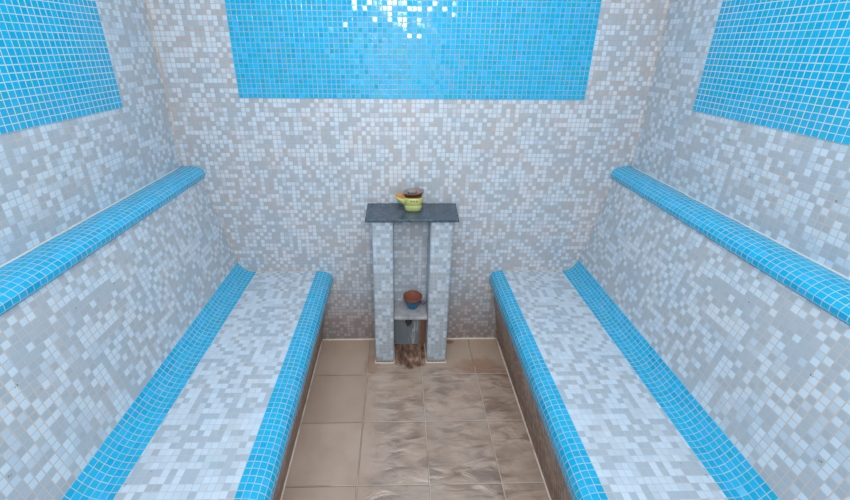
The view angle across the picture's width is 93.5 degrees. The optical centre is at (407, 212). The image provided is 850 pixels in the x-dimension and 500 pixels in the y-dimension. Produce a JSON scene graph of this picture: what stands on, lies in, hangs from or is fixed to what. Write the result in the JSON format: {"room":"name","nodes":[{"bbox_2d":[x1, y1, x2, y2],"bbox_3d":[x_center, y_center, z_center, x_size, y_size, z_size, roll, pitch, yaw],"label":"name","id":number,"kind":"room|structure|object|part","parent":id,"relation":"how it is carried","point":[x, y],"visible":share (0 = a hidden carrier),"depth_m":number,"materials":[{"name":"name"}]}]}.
{"room":"spa","nodes":[
{"label":"spa","id":0,"kind":"room"},
{"bbox_2d":[0,0,180,265],"bbox_3d":[-1.162,0.086,0.879,0.122,2.450,2.300,0,23,-1],"label":"wall","id":1,"kind":"structure","parent":0,"point":[86,123],"depth_m":1.33,"materials":[{"name":"grey tile"}]},
{"bbox_3d":[-1.102,-0.463,0.838,0.002,0.654,1.308,0,23,-1],"label":"mosaic panel","id":2,"kind":"part","parent":1,"relation":"part of","materials":[{"name":"blue tile"}]},
{"bbox_2d":[0,166,181,267],"bbox_3d":[-1.104,0.212,0.933,0.008,0.008,2.292,0,23,-1],"label":"trim","id":3,"kind":"structure","parent":1,"relation":"attached to","point":[47,240],"depth_m":1.34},
{"bbox_2d":[146,0,668,338],"bbox_3d":[0.006,-0.381,2.021,2.511,2.450,0.122,0,23,-1],"label":"wall","id":4,"kind":"structure","parent":0,"point":[297,116],"depth_m":1.93,"materials":[{"name":"grey tile"}]},
{"bbox_2d":[145,0,180,162],"bbox_3d":[-1.124,-0.865,1.728,0.007,1.350,0.007,0,23,-1],"label":"trim","id":5,"kind":"structure","parent":4,"relation":"attached to","point":[145,0],"depth_m":1.83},
{"bbox_2d":[204,181,237,261],"bbox_3d":[-0.988,0.054,2.115,0.102,0.474,0.007,0,23,-1],"label":"trim","id":6,"kind":"structure","parent":4,"relation":"attached to","point":[204,181],"depth_m":2.13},
{"bbox_2d":[238,262,302,271],"bbox_3d":[-0.728,0.301,2.225,0.431,0.066,0.007,0,23,-1],"label":"trim","id":7,"kind":"structure","parent":4,"relation":"attached to","point":[238,262],"depth_m":2.23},
{"bbox_2d":[280,339,322,499],"bbox_3d":[-0.496,1.214,1.367,0.011,0.012,2.293,0,23,-1],"label":"trim","id":8,"kind":"structure","parent":4,"relation":"attached to","point":[322,339],"depth_m":1.85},
{"bbox_2d":[375,345,394,362],"bbox_3d":[-0.133,0.812,2.338,0.112,0.008,0.193,0,23,-1],"label":"trim","id":9,"kind":"structure","parent":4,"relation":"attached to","point":[394,345],"depth_m":2.26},
{"bbox_2d":[323,338,495,339],"bbox_3d":[0.012,0.771,2.439,1.067,0.012,0.012,0,23,-1],"label":"trim","id":10,"kind":"structure","parent":4,"relation":"attached to","point":[373,338],"depth_m":2.43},
{"bbox_3d":[0.029,-0.840,1.765,1.635,0.654,0.002,0,23,-1],"label":"mosaic panel","id":11,"kind":"part","parent":4,"relation":"part of","materials":[{"name":"blue tile"}]},
{"bbox_2d":[424,343,445,362],"bbox_3d":[0.157,0.812,2.345,0.118,0.008,0.192,0,23,-1],"label":"trim","id":12,"kind":"structure","parent":4,"relation":"attached to","point":[424,343],"depth_m":2.26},
{"bbox_2d":[496,338,550,499],"bbox_3d":[0.569,1.214,1.391,0.012,0.012,2.293,0,23,-1],"label":"trim","id":13,"kind":"structure","parent":4,"relation":"attached to","point":[496,338],"depth_m":1.89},
{"bbox_2d":[503,260,577,270],"bbox_3d":[0.750,0.297,2.258,0.425,0.072,0.007,0,23,-1],"label":"trim","id":14,"kind":"structure","parent":4,"relation":"attached to","point":[577,260],"depth_m":2.27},
{"bbox_2d":[578,181,611,259],"bbox_3d":[1.010,0.050,2.161,0.100,0.468,0.007,0,23,-1],"label":"trim","id":15,"kind":"structure","parent":4,"relation":"attached to","point":[611,181],"depth_m":2.17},
{"bbox_2d":[631,0,669,164],"bbox_3d":[1.147,-0.867,1.780,0.006,1.350,0.007,0,23,-1],"label":"trim","id":16,"kind":"structure","parent":4,"relation":"attached to","point":[669,0],"depth_m":1.87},
{"bbox_2d":[282,339,549,499],"bbox_3d":[0.021,1.252,1.394,2.511,0.080,2.540,0,23,-1],"label":"floor","id":17,"kind":"structure","parent":0,"point":[408,428],"depth_m":1.86,"materials":[{"name":"tile"}]},
{"bbox_2d":[0,166,332,499],"bbox_3d":[-0.753,0.713,1.151,0.710,1.088,2.297,0,23,-1],"label":"tiled bench","id":18,"kind":"object","parent":17,"relation":"on","point":[140,359],"visible":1,"depth_m":1.32,"materials":[{"name":"grey tile"}]},
{"bbox_3d":[-1.010,0.493,1.053,0.192,0.483,2.297,0,23,-1],"label":"backrest","id":19,"kind":"part","parent":18,"relation":"part of","materials":[{"name":"grey tile"}]},
{"bbox_3d":[-0.655,0.799,1.190,0.332,0.060,2.297,0,23,-1],"label":"seat","id":20,"kind":"part","parent":18,"relation":"part of","materials":[{"name":"grey tile"}]},
{"bbox_2d":[365,193,458,361],"bbox_3d":[0.019,0.365,2.152,0.463,0.969,0.216,0,23,-1],"label":"pedestal stand","id":21,"kind":"object","parent":17,"relation":"on","point":[411,251],"depth_m":2.11,"materials":[{"name":"grey tile"}]},
{"bbox_3d":[-0.037,-0.062,1.990,0.051,0.056,0.068,0,23,-1],"label":"spout","id":22,"kind":"part","parent":21,"relation":"part of","materials":[{"name":"yellow ceramic"}]},
{"bbox_2d":[405,320,411,326],"bbox_3d":[0.003,0.587,2.238,0.044,0.073,0.138,0,23,-1],"label":"pipe","id":23,"kind":"object","parent":21,"relation":"attached to","point":[408,322],"visible":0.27,"depth_m":2.17,"materials":[{"name":"black metal"}]},
{"bbox_3d":[0.005,-0.053,1.999,0.136,0.078,0.079,0,23,-1],"label":"ceramic burner","id":24,"kind":"part","parent":21,"relation":"part of","materials":[{"name":"yellow ceramic"}]},
{"bbox_3d":[0.010,0.645,2.362,0.181,0.291,0.044,0,23,-1],"label":"panel","id":25,"kind":"part","parent":21,"relation":"part of","materials":[{"name":"metal"}]},
{"bbox_2d":[394,300,427,319],"bbox_3d":[0.013,0.532,2.233,0.181,0.017,0.195,0,23,-1],"label":"shelf","id":26,"kind":"object","parent":21,"relation":"attached to","point":[401,310],"depth_m":2.18,"materials":[{"name":"white stone"}]},
{"bbox_3d":[0.014,0.234,2.192,0.181,0.564,0.041,0,23,-1],"label":"panel","id":27,"kind":"part","parent":21,"relation":"part of","materials":[{"name":"grey tile"}]},
{"bbox_2d":[403,188,423,196],"bbox_3d":[0.028,-0.099,1.989,0.107,0.026,0.096,0,23,-1],"label":"dish","id":28,"kind":"object","parent":21,"relation":"on","point":[420,191],"visible":0.85,"depth_m":1.99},
{"bbox_2d":[407,188,416,193],"bbox_3d":[0.021,-0.106,1.992,0.051,0.031,0.040,0,23,-1],"label":"lump","id":29,"kind":"object","parent":28,"relation":"in","point":[412,190],"visible":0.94,"depth_m":1.98,"materials":[{"name":"grey plastic"}]},
{"bbox_2d":[403,290,424,308],"bbox_3d":[0.028,0.491,2.211,0.110,0.075,0.106,-8,24,-20],"label":"bowl","id":30,"kind":"object","parent":21,"relation":"on","point":[412,298],"visible":1,"depth_m":2.21,"materials":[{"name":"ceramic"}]},
{"bbox_2d":[489,166,849,499],"bbox_3d":[0.826,0.709,1.187,0.670,1.093,2.297,0,23,-1],"label":"tiled bench","id":31,"kind":"object","parent":17,"relation":"on","point":[686,352],"visible":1,"depth_m":1.34,"materials":[{"name":"grey tile"}]},
{"bbox_3d":[0.731,0.798,1.222,0.337,0.060,2.297,0,23,-1],"label":"seat","id":32,"kind":"part","parent":31,"relation":"part of","materials":[{"name":"grey tile"}]},
{"bbox_2d":[631,0,849,277],"bbox_3d":[1.226,0.084,0.934,0.122,2.450,2.300,0,23,-1],"label":"wall","id":33,"kind":"structure","parent":0,"point":[746,114],"depth_m":1.31,"materials":[{"name":"grey tile"}]},
{"bbox_2d":[631,166,849,279],"bbox_3d":[1.165,0.205,0.983,0.008,0.008,2.292,0,23,-1],"label":"trim","id":34,"kind":"structure","parent":33,"relation":"attached to","point":[834,271],"depth_m":1.32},
{"bbox_3d":[1.167,-0.462,0.885,0.002,0.654,1.308,0,23,-1],"label":"mosaic panel","id":35,"kind":"part","parent":33,"relation":"part of","materials":[{"name":"blue tile"}]}
]}

